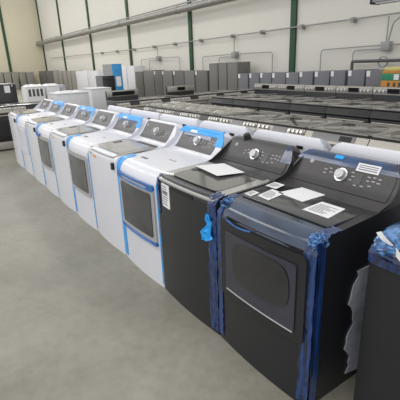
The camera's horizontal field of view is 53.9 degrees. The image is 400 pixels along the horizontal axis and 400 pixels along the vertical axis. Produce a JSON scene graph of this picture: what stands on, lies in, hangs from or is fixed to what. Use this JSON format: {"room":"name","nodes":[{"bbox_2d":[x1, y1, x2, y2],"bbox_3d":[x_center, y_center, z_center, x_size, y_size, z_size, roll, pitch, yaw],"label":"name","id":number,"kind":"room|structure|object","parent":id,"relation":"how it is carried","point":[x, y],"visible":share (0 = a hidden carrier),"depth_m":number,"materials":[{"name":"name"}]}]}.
{"room":"appliance warehouse","nodes":[
{"label":"appliance warehouse","id":0,"kind":"room"},
{"bbox_2d":[0,0,45,88],"bbox_3d":[-21.998,-12.631,31.528,18.000,8.000,0.250,-15,23,-32],"label":"wall","id":1,"kind":"structure","parent":0,"point":[20,18],"depth_m":35.12,"materials":[{"name":"beige paint"}]},
{"bbox_2d":[0,89,355,399],"bbox_3d":[-8.710,-3.047,14.976,18.300,0.200,47.600,-15,23,-32],"label":"floor","id":2,"kind":"structure","parent":0,"point":[79,320],"depth_m":2.61,"materials":[{"name":"concrete"}]},
{"bbox_2d":[0,7,11,71],"bbox_3d":[-17.047,-13.815,34.516,0.220,7.900,0.070,-15,23,-32],"label":"steel column","id":3,"kind":"structure","parent":2,"relation":"on","point":[1,18],"depth_m":34.47,"materials":[{"name":"green metal"}]},
{"bbox_2d":[0,104,14,150],"bbox_3d":[-4.433,-1.542,8.466,0.755,0.920,0.721,-15,23,-32],"label":"range","id":4,"kind":"object","parent":2,"relation":"on","point":[6,140],"visible":0.78,"depth_m":8.33,"materials":[{"name":"black metal"}]},
{"bbox_2d":[0,83,18,103],"bbox_3d":[-5.090,-2.293,10.102,0.760,1.310,0.733,-15,23,-32],"label":"refrigerator","id":5,"kind":"object","parent":2,"relation":"on","point":[8,93],"visible":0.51,"depth_m":9.77,"materials":[{"name":"black metal"}]},
{"bbox_2d":[8,101,40,111],"bbox_3d":[-3.804,-1.708,8.868,0.755,0.920,0.721,-15,23,-32],"label":"range","id":6,"kind":"object","parent":2,"relation":"on","point":[24,105],"visible":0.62,"depth_m":8.47,"materials":[{"name":"silver metal"}]},
{"bbox_2d":[8,101,40,106],"bbox_3d":[-3.841,-2.138,8.749,0.755,0.028,0.650,-15,23,-32],"label":"cooktop","id":7,"kind":"object","parent":6,"relation":"in","point":[24,104],"depth_m":8.55,"materials":[{"name":"silver metal"}]},
{"bbox_2d":[8,99,53,167],"bbox_3d":[-2.991,-1.231,7.137,0.725,1.099,0.686,-15,23,-32],"label":"washing machine","id":8,"kind":"object","parent":2,"relation":"on","point":[44,103],"visible":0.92,"depth_m":6.95,"materials":[{"name":"white metal"}]},
{"bbox_2d":[21,86,45,101],"bbox_3d":[-5.792,-3.436,13.827,0.628,1.070,0.690,-15,23,-32],"label":"washing machine","id":9,"kind":"object","parent":2,"relation":"on","point":[37,93],"visible":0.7,"depth_m":13.47,"materials":[{"name":"white paint"}]},
{"bbox_2d":[16,100,66,175],"bbox_3d":[-2.601,-1.059,6.587,0.736,1.106,0.702,-15,23,-32],"label":"dryer","id":10,"kind":"object","parent":2,"relation":"on","point":[52,109],"visible":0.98,"depth_m":6.40,"materials":[{"name":"white metal"}]},
{"bbox_2d":[42,85,59,98],"bbox_3d":[-5.298,-3.565,14.143,0.468,1.070,0.691,-15,23,-32],"label":"washing machine","id":11,"kind":"object","parent":2,"relation":"on","point":[53,88],"visible":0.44,"depth_m":13.73,"materials":[{"name":"white paint"}]},
{"bbox_2d":[25,103,79,185],"bbox_3d":[-2.196,-0.880,6.039,0.725,1.099,0.686,-15,23,-32],"label":"washing machine","id":12,"kind":"object","parent":2,"relation":"on","point":[68,109],"visible":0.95,"depth_m":5.86,"materials":[{"name":"white metal"}]},
{"bbox_2d":[36,105,97,197],"bbox_3d":[-1.807,-0.707,5.489,0.739,1.105,0.702,-15,23,-32],"label":"dryer","id":13,"kind":"object","parent":2,"relation":"on","point":[79,117],"visible":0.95,"depth_m":5.30,"materials":[{"name":"white metal"}]},
{"bbox_2d":[48,91,89,106],"bbox_3d":[-3.076,-2.019,9.423,0.748,1.090,0.691,-15,23,-32],"label":"washing machine","id":14,"kind":"object","parent":2,"relation":"on","point":[77,98],"visible":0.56,"depth_m":9.05,"materials":[{"name":"white paint"}]},
{"bbox_2d":[50,109,119,211],"bbox_3d":[-1.402,-0.529,4.941,0.725,1.099,0.686,-15,23,-32],"label":"washing machine","id":15,"kind":"object","parent":2,"relation":"on","point":[101,119],"visible":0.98,"depth_m":4.75,"materials":[{"name":"white metal"}]},
{"bbox_2d":[75,70,95,90],"bbox_3d":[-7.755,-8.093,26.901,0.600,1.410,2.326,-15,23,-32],"label":"refrigerator","id":16,"kind":"object","parent":2,"relation":"on","point":[81,76],"visible":0.53,"depth_m":26.64,"materials":[{"name":"white paint"}]},
{"bbox_2d":[85,0,94,69],"bbox_3d":[-7.352,-11.303,26.199,0.070,7.900,0.220,-15,23,-32],"label":"steel column","id":17,"kind":"structure","parent":2,"relation":"on","point":[86,4],"depth_m":26.31,"materials":[{"name":"green metal"}]},
{"bbox_2d":[87,71,102,86],"bbox_3d":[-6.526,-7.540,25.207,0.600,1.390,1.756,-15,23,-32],"label":"refrigerator","id":18,"kind":"object","parent":2,"relation":"on","point":[91,74],"visible":0.5,"depth_m":24.95,"materials":[{"name":"white paint"}]},
{"bbox_2d":[82,87,110,109],"bbox_3d":[-2.748,-2.490,10.721,0.558,1.100,0.691,-15,23,-32],"label":"washing machine","id":19,"kind":"object","parent":2,"relation":"on","point":[97,97],"visible":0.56,"depth_m":10.32,"materials":[{"name":"white paint"}]},
{"bbox_2d":[95,75,115,90],"bbox_3d":[-3.583,-4.119,15.187,0.500,1.300,0.752,-15,23,-32],"label":"oven","id":20,"kind":"object","parent":2,"relation":"on","point":[105,80],"visible":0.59,"depth_m":14.83,"materials":[{"name":"grey metal"}]},
{"bbox_2d":[66,113,146,230],"bbox_3d":[-1.012,-0.357,4.391,0.736,1.106,0.702,-15,23,-32],"label":"dryer","id":21,"kind":"object","parent":2,"relation":"on","point":[124,125],"visible":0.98,"depth_m":4.21,"materials":[{"name":"white metal"}]},
{"bbox_2d":[102,64,123,89],"bbox_3d":[-4.065,-5.485,18.525,0.470,1.720,1.124,-15,23,-32],"label":"refrigerator","id":22,"kind":"object","parent":2,"relation":"on","point":[108,69],"visible":0.52,"depth_m":18.02,"materials":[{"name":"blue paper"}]},
{"bbox_2d":[108,105,131,113],"bbox_3d":[-0.717,-0.701,5.292,0.722,1.141,0.686,-15,23,-32],"label":"washing machine","id":23,"kind":"object","parent":2,"relation":"on","point":[110,107],"visible":0.12,"depth_m":4.89,"materials":[{"name":"white metal"}]},
{"bbox_2d":[105,89,150,110],"bbox_3d":[-1.548,-1.853,8.733,0.755,1.115,0.721,-15,23,-32],"label":"range","id":24,"kind":"object","parent":2,"relation":"on","point":[129,98],"visible":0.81,"depth_m":8.61,"materials":[{"name":"grey metal"}]},
{"bbox_2d":[106,98,149,102],"bbox_3d":[-1.582,-2.190,8.646,0.755,0.024,0.650,-15,23,-32],"label":"cooktop","id":25,"kind":"object","parent":24,"relation":"in","point":[109,100],"depth_m":8.55,"materials":[{"name":"black glass"}]},
{"bbox_2d":[124,0,132,65],"bbox_3d":[-3.947,-9.798,21.493,0.070,7.900,0.220,-15,23,-32],"label":"steel column","id":26,"kind":"structure","parent":2,"relation":"on","point":[126,2],"depth_m":21.70,"materials":[{"name":"green metal"}]},
{"bbox_2d":[121,65,135,89],"bbox_3d":[-3.914,-6.493,21.553,0.600,1.620,0.976,-15,23,-32],"label":"refrigerator","id":27,"kind":"object","parent":2,"relation":"on","point":[124,68],"visible":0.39,"depth_m":21.13,"materials":[{"name":"white paint"}]},
{"bbox_2d":[88,119,182,254],"bbox_3d":[-0.607,-0.178,3.843,0.725,1.099,0.686,-15,23,-32],"label":"washing machine","id":28,"kind":"object","parent":2,"relation":"on","point":[154,134],"visible":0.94,"depth_m":3.66,"materials":[{"name":"white metal"}]},
{"bbox_2d":[127,66,144,88],"bbox_3d":[-3.335,-6.228,20.757,0.600,1.600,0.896,-15,23,-32],"label":"refrigerator","id":29,"kind":"object","parent":2,"relation":"on","point":[131,70],"visible":0.56,"depth_m":20.37,"materials":[{"name":"white paint"}]},
{"bbox_2d":[135,71,144,96],"bbox_3d":[-2.793,-5.859,20.062,0.600,1.320,0.806,-15,23,-32],"label":"refrigerator","id":30,"kind":"object","parent":2,"relation":"on","point":[139,75],"visible":0.41,"depth_m":19.83,"materials":[{"name":"grey metal"}]},
{"bbox_2d":[131,109,161,119],"bbox_3d":[-0.314,-0.523,4.735,0.722,1.141,0.686,-15,23,-32],"label":"washing machine","id":31,"kind":"object","parent":2,"relation":"on","point":[148,115],"visible":0.13,"depth_m":4.32,"materials":[{"name":"white metal"}]},
{"bbox_2d":[143,70,163,96],"bbox_3d":[-2.212,-5.626,19.250,0.600,1.370,1.056,-15,23,-32],"label":"refrigerator","id":32,"kind":"object","parent":2,"relation":"on","point":[149,81],"visible":0.51,"depth_m":19.01,"materials":[{"name":"grey metal"}]},
{"bbox_2d":[139,95,180,104],"bbox_3d":[-0.916,-1.926,9.167,0.755,0.920,0.721,-15,23,-32],"label":"range","id":33,"kind":"object","parent":2,"relation":"on","point":[161,99],"visible":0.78,"depth_m":8.85,"materials":[{"name":"grey metal"}]},
{"bbox_2d":[139,95,179,99],"bbox_3d":[-0.953,-2.357,9.048,0.755,0.028,0.650,-15,23,-32],"label":"cooktop","id":34,"kind":"object","parent":33,"relation":"in","point":[162,97],"depth_m":8.92,"materials":[{"name":"black glass"}]},
{"bbox_2d":[154,70,171,95],"bbox_3d":[-1.681,-5.375,18.516,0.606,1.340,0.736,-15,23,-32],"label":"refrigerator","id":35,"kind":"object","parent":2,"relation":"on","point":[158,77],"visible":0.5,"depth_m":18.30,"materials":[{"name":"grey metal"}]},
{"bbox_2d":[144,102,193,113],"bbox_3d":[-0.553,-1.295,7.257,0.721,0.957,0.755,-15,23,-32],"label":"range","id":36,"kind":"object","parent":2,"relation":"on","point":[158,108],"visible":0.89,"depth_m":7.05,"materials":[{"name":"grey metal"}]},
{"bbox_2d":[145,102,193,109],"bbox_3d":[-0.540,-1.707,7.135,0.650,0.028,0.755,-15,23,-32],"label":"cooktop","id":37,"kind":"object","parent":36,"relation":"in","point":[163,106],"depth_m":7.09,"materials":[{"name":"silver metal"}]},
{"bbox_2d":[162,70,182,94],"bbox_3d":[-1.201,-5.163,17.853,0.606,1.340,0.866,-15,23,-32],"label":"refrigerator","id":38,"kind":"object","parent":2,"relation":"on","point":[168,79],"visible":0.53,"depth_m":17.58,"materials":[{"name":"grey metal"}]},
{"bbox_2d":[117,125,231,287],"bbox_3d":[-0.218,-0.005,3.293,0.740,1.105,0.702,-15,23,-32],"label":"dryer","id":39,"kind":"object","parent":2,"relation":"on","point":[137,174],"visible":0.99,"depth_m":3.10,"materials":[{"name":"white metal"}]},
{"bbox_2d":[160,114,201,126],"bbox_3d":[0.089,-0.345,4.178,0.722,1.141,0.686,-15,23,-32],"label":"washing machine","id":40,"kind":"object","parent":2,"relation":"on","point":[183,121],"visible":0.12,"depth_m":3.77,"materials":[{"name":"white metal"}]},
{"bbox_2d":[173,70,192,85],"bbox_3d":[-0.656,-4.918,17.102,0.606,1.330,0.846,-15,23,-32],"label":"refrigerator","id":41,"kind":"object","parent":2,"relation":"on","point":[179,79],"visible":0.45,"depth_m":16.81,"materials":[{"name":"grey metal"}]},
{"bbox_2d":[166,85,207,105],"bbox_3d":[-0.290,-2.183,9.538,0.755,1.115,0.721,-15,23,-32],"label":"range","id":42,"kind":"object","parent":2,"relation":"on","point":[186,93],"visible":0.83,"depth_m":9.40,"materials":[{"name":"grey metal"}]},
{"bbox_2d":[171,93,206,96],"bbox_3d":[-0.323,-2.522,9.451,0.755,0.028,0.650,-15,23,-32],"label":"cooktop","id":43,"kind":"object","parent":42,"relation":"in","point":[172,94],"depth_m":9.34,"materials":[{"name":"black glass"}]},
{"bbox_2d":[187,0,193,69],"bbox_3d":[-0.457,-8.257,16.670,0.070,7.900,0.220,-15,23,-32],"label":"steel column","id":44,"kind":"structure","parent":2,"relation":"on","point":[190,35],"depth_m":17.07,"materials":[{"name":"green metal"}]},
{"bbox_2d":[164,105,221,117],"bbox_3d":[-0.119,-1.103,6.657,0.721,0.957,0.755,-15,23,-32],"label":"range","id":45,"kind":"object","parent":2,"relation":"on","point":[183,111],"visible":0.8,"depth_m":6.45,"materials":[{"name":"grey metal"}]},
{"bbox_2d":[165,105,221,112],"bbox_3d":[-0.106,-1.515,6.535,0.650,0.028,0.755,-15,23,-32],"label":"cooktop","id":46,"kind":"object","parent":45,"relation":"in","point":[183,109],"depth_m":6.50,"materials":[{"name":"silver metal"}]},
{"bbox_2d":[184,70,205,92],"bbox_3d":[-0.177,-4.708,16.445,0.600,1.330,0.746,-15,23,-32],"label":"refrigerator","id":47,"kind":"object","parent":2,"relation":"on","point":[190,79],"visible":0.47,"depth_m":16.08,"materials":[{"name":"grey metal"}]},
{"bbox_2d":[195,70,209,91],"bbox_3d":[0.309,-4.487,15.770,0.606,1.320,0.826,-15,23,-32],"label":"refrigerator","id":48,"kind":"object","parent":2,"relation":"on","point":[202,77],"visible":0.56,"depth_m":15.47,"materials":[{"name":"grey metal"}]},
{"bbox_2d":[209,63,218,90],"bbox_3d":[0.763,-4.413,15.096,0.600,1.590,0.536,-15,23,-32],"label":"refrigerator","id":49,"kind":"object","parent":2,"relation":"on","point":[213,67],"visible":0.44,"depth_m":14.81,"materials":[{"name":"grey metal"}]},
{"bbox_2d":[195,91,232,105],"bbox_3d":[0.343,-2.257,9.972,0.755,0.920,0.721,-15,23,-32],"label":"range","id":50,"kind":"object","parent":2,"relation":"on","point":[210,94],"visible":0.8,"depth_m":9.63,"materials":[{"name":"grey metal"}]},
{"bbox_2d":[195,91,231,94],"bbox_3d":[0.306,-2.687,9.853,0.755,0.028,0.650,-15,23,-32],"label":"cooktop","id":51,"kind":"object","parent":50,"relation":"in","point":[207,92],"depth_m":9.72,"materials":[{"name":"black glass"}]},
{"bbox_2d":[189,108,251,121],"bbox_3d":[0.315,-0.911,6.057,0.721,0.957,0.755,-15,23,-32],"label":"range","id":52,"kind":"object","parent":2,"relation":"on","point":[213,115],"visible":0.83,"depth_m":5.85,"materials":[{"name":"grey metal"}]},
{"bbox_2d":[218,62,227,89],"bbox_3d":[1.083,-4.277,14.651,0.600,1.600,0.486,-15,23,-32],"label":"refrigerator","id":53,"kind":"object","parent":2,"relation":"on","point":[222,67],"visible":0.38,"depth_m":14.36,"materials":[{"name":"grey metal"}]},
{"bbox_2d":[199,120,253,137],"bbox_3d":[0.492,-0.167,3.621,0.722,1.141,0.686,-15,23,-32],"label":"washing machine","id":54,"kind":"object","parent":2,"relation":"on","point":[232,130],"visible":0.15,"depth_m":3.20,"materials":[{"name":"white metal"}]},
{"bbox_2d":[156,132,300,334],"bbox_3d":[0.183,0.156,2.739,0.732,1.135,0.692,-15,23,-32],"label":"washing machine","id":55,"kind":"object","parent":2,"relation":"on","point":[189,197],"visible":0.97,"depth_m":2.55,"materials":[{"name":"metal"}]},
{"bbox_2d":[196,163,244,175],"bbox_3d":[0.129,-0.210,2.666,0.201,0.002,0.335,-11,21,-23],"label":"paper sheet","id":56,"kind":"object","parent":55,"relation":"on","point":[216,169],"visible":1,"depth_m":2.65,"materials":[{"name":"white paper"}]},
{"bbox_2d":[210,94,253,108],"bbox_3d":[0.725,-1.785,8.574,0.721,0.920,0.755,-15,23,-32],"label":"range","id":57,"kind":"object","parent":2,"relation":"on","point":[225,101],"visible":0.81,"depth_m":8.32,"materials":[{"name":"black metal"}]},
{"bbox_2d":[212,94,253,99],"bbox_3d":[0.738,-2.214,8.446,0.650,0.028,0.755,-15,23,-32],"label":"cooktop","id":58,"kind":"object","parent":57,"relation":"in","point":[225,97],"depth_m":8.41,"materials":[{"name":"silver metal"}]},
{"bbox_2d":[227,62,249,89],"bbox_3d":[1.404,-4.135,14.208,0.600,1.600,0.556,-15,23,-32],"label":"refrigerator","id":59,"kind":"object","parent":2,"relation":"on","point":[233,68],"visible":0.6,"depth_m":13.86,"materials":[{"name":"grey metal"}]},
{"bbox_2d":[238,73,248,88],"bbox_3d":[1.735,-3.811,13.818,0.606,1.220,0.506,-15,23,-32],"label":"refrigerator","id":60,"kind":"object","parent":2,"relation":"on","point":[243,78],"visible":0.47,"depth_m":13.52,"materials":[{"name":"grey metal"}]},
{"bbox_2d":[219,111,293,131],"bbox_3d":[0.750,-0.702,5.463,0.721,0.920,0.755,-15,23,-32],"label":"range","id":61,"kind":"object","parent":2,"relation":"on","point":[247,119],"visible":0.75,"depth_m":5.24,"materials":[{"name":"grey metal"}]},
{"bbox_2d":[220,111,293,122],"bbox_3d":[0.763,-1.131,5.335,0.650,0.028,0.755,-15,23,-32],"label":"cooktop","id":62,"kind":"object","parent":61,"relation":"in","point":[254,116],"depth_m":5.28,"materials":[{"name":"silver metal"}]},
{"bbox_2d":[232,96,283,110],"bbox_3d":[1.159,-1.593,7.974,0.721,0.920,0.755,-15,23,-32],"label":"range","id":63,"kind":"object","parent":2,"relation":"on","point":[251,103],"visible":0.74,"depth_m":7.72,"materials":[{"name":"black metal"}]},
{"bbox_2d":[234,96,283,101],"bbox_3d":[1.172,-2.022,7.846,0.650,0.028,0.755,-15,23,-32],"label":"cooktop","id":64,"kind":"object","parent":63,"relation":"in","point":[253,98],"depth_m":7.80,"materials":[{"name":"silver metal"}]},
{"bbox_2d":[238,83,277,95],"bbox_3d":[1.293,-2.059,8.999,0.721,1.115,0.755,-15,23,-32],"label":"range","id":65,"kind":"object","parent":2,"relation":"on","point":[260,88],"visible":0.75,"depth_m":8.94,"materials":[{"name":"silver metal"}]},
{"bbox_2d":[238,92,275,95],"bbox_3d":[1.309,-2.396,8.903,0.650,0.028,0.755,-15,23,-32],"label":"cooktop","id":66,"kind":"object","parent":65,"relation":"in","point":[251,93],"depth_m":8.88,"materials":[{"name":"black glass"}]},
{"bbox_2d":[249,72,266,88],"bbox_3d":[2.058,-3.673,13.370,0.606,1.230,0.486,-15,23,-32],"label":"refrigerator","id":67,"kind":"object","parent":2,"relation":"on","point":[254,78],"visible":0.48,"depth_m":13.11,"materials":[{"name":"grey metal"}]},
{"bbox_2d":[260,72,278,83],"bbox_3d":[2.368,-3.541,12.941,0.606,1.240,0.516,-15,23,-32],"label":"refrigerator","id":68,"kind":"object","parent":2,"relation":"on","point":[265,78],"visible":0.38,"depth_m":12.62,"materials":[{"name":"grey metal"}]},
{"bbox_2d":[272,72,286,83],"bbox_3d":[2.694,-3.397,12.489,0.606,1.240,0.566,-15,23,-32],"label":"refrigerator","id":69,"kind":"object","parent":2,"relation":"on","point":[277,78],"visible":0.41,"depth_m":12.18,"materials":[{"name":"grey metal"}]},
{"bbox_2d":[259,84,304,96],"bbox_3d":[1.727,-1.867,8.399,0.721,1.115,0.755,-15,23,-32],"label":"range","id":70,"kind":"object","parent":2,"relation":"on","point":[284,90],"visible":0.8,"depth_m":8.34,"materials":[{"name":"silver metal"}]},
{"bbox_2d":[259,93,297,96],"bbox_3d":[1.743,-2.204,8.303,0.650,0.028,0.755,-15,23,-32],"label":"cooktop","id":71,"kind":"object","parent":70,"relation":"in","point":[277,94],"depth_m":8.31,"materials":[{"name":"silver metal"}]},
{"bbox_2d":[258,97,314,114],"bbox_3d":[1.594,-1.401,7.374,0.721,0.920,0.755,-15,23,-32],"label":"range","id":72,"kind":"object","parent":2,"relation":"on","point":[277,105],"visible":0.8,"depth_m":7.12,"materials":[{"name":"black metal"}]},
{"bbox_2d":[260,97,314,103],"bbox_3d":[1.606,-1.830,7.246,0.650,0.028,0.755,-15,23,-32],"label":"cooktop","id":73,"kind":"object","parent":72,"relation":"in","point":[284,100],"depth_m":7.20,"materials":[{"name":"black glass"}]},
{"bbox_2d":[252,129,331,152],"bbox_3d":[0.895,0.011,3.064,0.722,1.141,0.686,-15,23,-32],"label":"washing machine","id":74,"kind":"object","parent":2,"relation":"on","point":[303,143],"visible":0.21,"depth_m":2.63,"materials":[{"name":"white metal"}]},
{"bbox_2d":[286,72,299,83],"bbox_3d":[3.011,-3.261,12.049,0.606,1.250,0.486,-15,23,-32],"label":"refrigerator","id":75,"kind":"object","parent":2,"relation":"on","point":[291,77],"visible":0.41,"depth_m":11.73,"materials":[{"name":"grey metal"}]},
{"bbox_2d":[289,0,297,71],"bbox_3d":[2.909,-6.770,12.019,0.070,7.900,0.220,-15,23,-32],"label":"steel column","id":76,"kind":"structure","parent":2,"relation":"on","point":[294,3],"depth_m":12.52,"materials":[{"name":"green metal"}]},
{"bbox_2d":[255,115,341,135],"bbox_3d":[1.184,-0.511,4.864,0.721,0.920,0.755,-15,23,-32],"label":"range","id":77,"kind":"object","parent":2,"relation":"on","point":[296,125],"visible":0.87,"depth_m":4.64,"materials":[{"name":"grey metal"}]},
{"bbox_2d":[258,115,341,129],"bbox_3d":[1.196,-0.940,4.736,0.650,0.028,0.755,-15,23,-32],"label":"cooktop","id":78,"kind":"object","parent":77,"relation":"in","point":[294,122],"depth_m":4.67,"materials":[{"name":"black glass"}]},
{"bbox_2d":[299,71,314,84],"bbox_3d":[3.306,-3.140,11.638,0.606,1.270,0.486,-15,23,-32],"label":"refrigerator","id":79,"kind":"object","parent":2,"relation":"on","point":[305,77],"visible":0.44,"depth_m":11.30,"materials":[{"name":"grey metal"}]},
{"bbox_2d":[216,148,399,399],"bbox_3d":[0.587,0.351,2.180,0.757,1.104,0.733,-15,23,-32],"label":"dryer","id":80,"kind":"object","parent":2,"relation":"on","point":[292,280],"visible":0.96,"depth_m":1.94,"materials":[{"name":"metal"}]},
{"bbox_2d":[258,189,283,199],"bbox_3d":[0.389,-0.031,2.171,0.170,0.003,0.097,-20,26,-41],"label":"leaflet","id":81,"kind":"object","parent":80,"relation":"on","point":[268,195],"visible":1,"depth_m":2.16,"materials":[{"name":"white paper"}]},
{"bbox_2d":[281,187,323,201],"bbox_3d":[0.559,-0.033,2.161,0.175,0.002,0.191,-13,22,-28],"label":"booklet","id":82,"kind":"object","parent":80,"relation":"on","point":[301,194],"visible":1,"depth_m":2.15,"materials":[{"name":"white paper"}]},
{"bbox_2d":[302,202,344,218],"bbox_3d":[0.611,0.047,1.923,0.160,0.003,0.165,-15,23,-32],"label":"paper sheet","id":83,"kind":"object","parent":80,"relation":"on","point":[323,209],"visible":1,"depth_m":1.92,"materials":[{"name":"white paper"}]},
{"bbox_2d":[285,85,337,98],"bbox_3d":[2.162,-1.675,7.800,0.721,1.115,0.755,-15,23,-32],"label":"range","id":84,"kind":"object","parent":2,"relation":"on","point":[311,91],"visible":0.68,"depth_m":7.73,"materials":[{"name":"silver metal"}]},
{"bbox_2d":[285,95,334,98],"bbox_3d":[2.178,-2.013,7.703,0.650,0.028,0.755,-15,23,-32],"label":"cooktop","id":85,"kind":"object","parent":84,"relation":"in","point":[299,96],"depth_m":7.65,"materials":[{"name":"silver metal"}]},
{"bbox_2d":[289,99,348,118],"bbox_3d":[2.028,-1.210,6.774,0.721,0.920,0.755,-15,23,-32],"label":"range","id":86,"kind":"object","parent":2,"relation":"on","point":[315,108],"visible":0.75,"depth_m":6.51,"materials":[{"name":"black metal"}]},
{"bbox_2d":[291,99,348,106],"bbox_3d":[2.040,-1.639,6.646,0.650,0.028,0.755,-15,23,-32],"label":"cooktop","id":87,"kind":"object","parent":86,"relation":"in","point":[309,103],"depth_m":6.60,"materials":[{"name":"grey glass"}]},
{"bbox_2d":[314,70,334,84],"bbox_3d":[3.627,-3.003,11.193,0.606,1.280,0.496,-15,23,-32],"label":"refrigerator","id":88,"kind":"object","parent":2,"relation":"on","point":[321,77],"visible":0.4,"depth_m":10.87,"materials":[{"name":"grey metal"}]},
{"bbox_2d":[330,70,347,85],"bbox_3d":[3.922,-2.877,10.783,0.606,1.290,0.456,-15,23,-32],"label":"refrigerator","id":89,"kind":"object","parent":2,"relation":"on","point":[338,77],"visible":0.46,"depth_m":10.44,"materials":[{"name":"grey metal"}]},
{"bbox_2d":[317,86,375,101],"bbox_3d":[2.596,-1.483,7.199,0.721,1.115,0.755,-15,23,-32],"label":"range","id":90,"kind":"object","parent":2,"relation":"on","point":[343,93],"visible":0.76,"depth_m":7.13,"materials":[{"name":"silver metal"}]},
{"bbox_2d":[317,96,370,101],"bbox_3d":[2.612,-1.821,7.103,0.650,0.028,0.755,-15,23,-32],"label":"cooktop","id":91,"kind":"object","parent":90,"relation":"in","point":[337,98],"depth_m":7.07,"materials":[{"name":"black glass"}]},
{"bbox_2d":[304,121,399,147],"bbox_3d":[1.619,-0.319,4.264,0.721,0.920,0.755,-15,23,-32],"label":"range","id":92,"kind":"object","parent":2,"relation":"on","point":[358,133],"visible":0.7,"depth_m":4.02,"materials":[{"name":"grey metal"}]},
{"bbox_2d":[306,121,399,138],"bbox_3d":[1.631,-0.746,4.136,0.650,0.024,0.755,-15,23,-32],"label":"cooktop","id":93,"kind":"object","parent":92,"relation":"in","point":[342,129],"depth_m":4.07,"materials":[{"name":"silver metal"}]},
{"bbox_2d":[325,102,396,123],"bbox_3d":[2.462,-1.018,6.174,0.721,0.920,0.755,-15,23,-32],"label":"range","id":94,"kind":"object","parent":2,"relation":"on","point":[360,112],"visible":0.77,"depth_m":5.91,"materials":[{"name":"black metal"}]},
{"bbox_2d":[327,102,396,109],"bbox_3d":[2.474,-1.447,6.046,0.650,0.028,0.755,-15,23,-32],"label":"cooktop","id":95,"kind":"object","parent":94,"relation":"in","point":[349,105],"depth_m":6.00,"materials":[{"name":"grey glass"}]},
{"bbox_2d":[347,69,378,85],"bbox_3d":[4.237,-2.743,10.347,0.606,1.300,0.486,-15,23,-32],"label":"refrigerator","id":96,"kind":"object","parent":2,"relation":"on","point":[355,77],"visible":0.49,"depth_m":10.02,"materials":[{"name":"grey metal"}]},
{"bbox_2d":[330,142,399,165],"bbox_3d":[1.298,0.189,2.507,0.722,1.141,0.686,-15,23,-32],"label":"washing machine","id":97,"kind":"object","parent":2,"relation":"on","point":[379,154],"visible":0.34,"depth_m":2.21,"materials":[{"name":"white metal"}]},
{"bbox_2d":[365,69,384,86],"bbox_3d":[4.540,-2.604,9.929,0.606,1.290,0.496,-15,23,-32],"label":"refrigerator","id":98,"kind":"object","parent":2,"relation":"on","point":[373,77],"visible":0.27,"depth_m":9.65,"materials":[{"name":"grey metal"}]},
{"bbox_2d":[352,87,399,103],"bbox_3d":[3.030,-1.292,6.600,0.721,1.115,0.755,-15,23,-32],"label":"range","id":99,"kind":"object","parent":2,"relation":"on","point":[383,95],"visible":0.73,"depth_m":6.63,"materials":[{"name":"silver metal"}]},
{"bbox_2d":[352,98,399,103],"bbox_3d":[3.046,-1.629,6.503,0.650,0.028,0.755,-15,23,-32],"label":"cooktop","id":100,"kind":"object","parent":99,"relation":"in","point":[373,100],"depth_m":6.52,"materials":[{"name":"silver metal"}]},
{"bbox_2d":[353,222,399,399],"bbox_3d":[1.166,0.523,1.628,0.762,1.099,0.703,-15,23,-32],"label":"washing machine","id":101,"kind":"object","parent":2,"relation":"on","point":[378,366],"visible":1,"depth_m":1.64,"materials":[{"name":"metal"}]},
{"bbox_2d":[368,130,399,150],"bbox_3d":[2.053,-0.127,3.664,0.721,0.920,0.755,-15,23,-32],"label":"range","id":102,"kind":"object","parent":2,"relation":"on","point":[389,140],"visible":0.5,"depth_m":3.58,"materials":[{"name":"grey metal"}]},
{"bbox_2d":[370,130,399,142],"bbox_3d":[2.065,-0.556,3.535,0.650,0.028,0.755,-15,23,-32],"label":"cooktop","id":103,"kind":"object","parent":102,"relation":"in","point":[393,136],"depth_m":3.62,"materials":[{"name":"silver metal"}]},
{"bbox_2d":[369,105,399,126],"bbox_3d":[2.896,-0.826,5.574,0.721,0.920,0.755,-15,23,-32],"label":"range","id":104,"kind":"object","parent":2,"relation":"on","point":[387,115],"visible":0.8,"depth_m":5.43,"materials":[{"name":"black metal"}]},
{"bbox_2d":[372,105,399,112],"bbox_3d":[2.909,-1.253,5.447,0.650,0.024,0.755,-15,23,-32],"label":"cooktop","id":105,"kind":"object","parent":104,"relation":"in","point":[393,108],"depth_m":5.50,"materials":[{"name":"silver metal"}]},
{"bbox_2d":[380,66,399,86],"bbox_3d":[4.713,-2.334,9.012,0.609,1.370,0.954,-15,23,-32],"label":"carton","id":106,"kind":"object","parent":2,"relation":"on","point":[390,77],"visible":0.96,"depth_m":8.90,"materials":[{"name":"cardboard"}]},
{"bbox_2d":[37,0,399,72],"bbox_3d":[-1.249,-8.766,18.070,0.300,8.000,46.850,-15,23,-32],"label":"wall","id":107,"kind":"structure","parent":0,"point":[236,17],"depth_m":15.16,"materials":[{"name":"white paint"}]},
{"bbox_2d":[36,0,235,45],"bbox_3d":[-2.679,-8.952,19.354,0.591,0.386,42.580,-15,23,-32],"label":"ventilation duct","id":108,"kind":"object","parent":107,"relation":"attached to","point":[203,3],"visible":1,"depth_m":18.95,"materials":[{"name":"metal"}]},
{"bbox_2d":[55,12,399,57],"bbox_3d":[-2.290,-7.718,19.659,0.168,0.306,38.000,-15,23,-32],"label":"conduit","id":109,"kind":"object","parent":107,"relation":"attached to","point":[352,19],"visible":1,"depth_m":13.40,"materials":[{"name":"metal"}]},
{"bbox_2d":[350,56,399,69],"bbox_3d":[5.160,-2.724,9.714,0.080,1.610,3.440,-15,23,-32],"label":"conduit","id":110,"kind":"object","parent":107,"relation":"attached to","point":[386,60],"visible":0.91,"depth_m":10.20,"materials":[{"name":"grey metal"}]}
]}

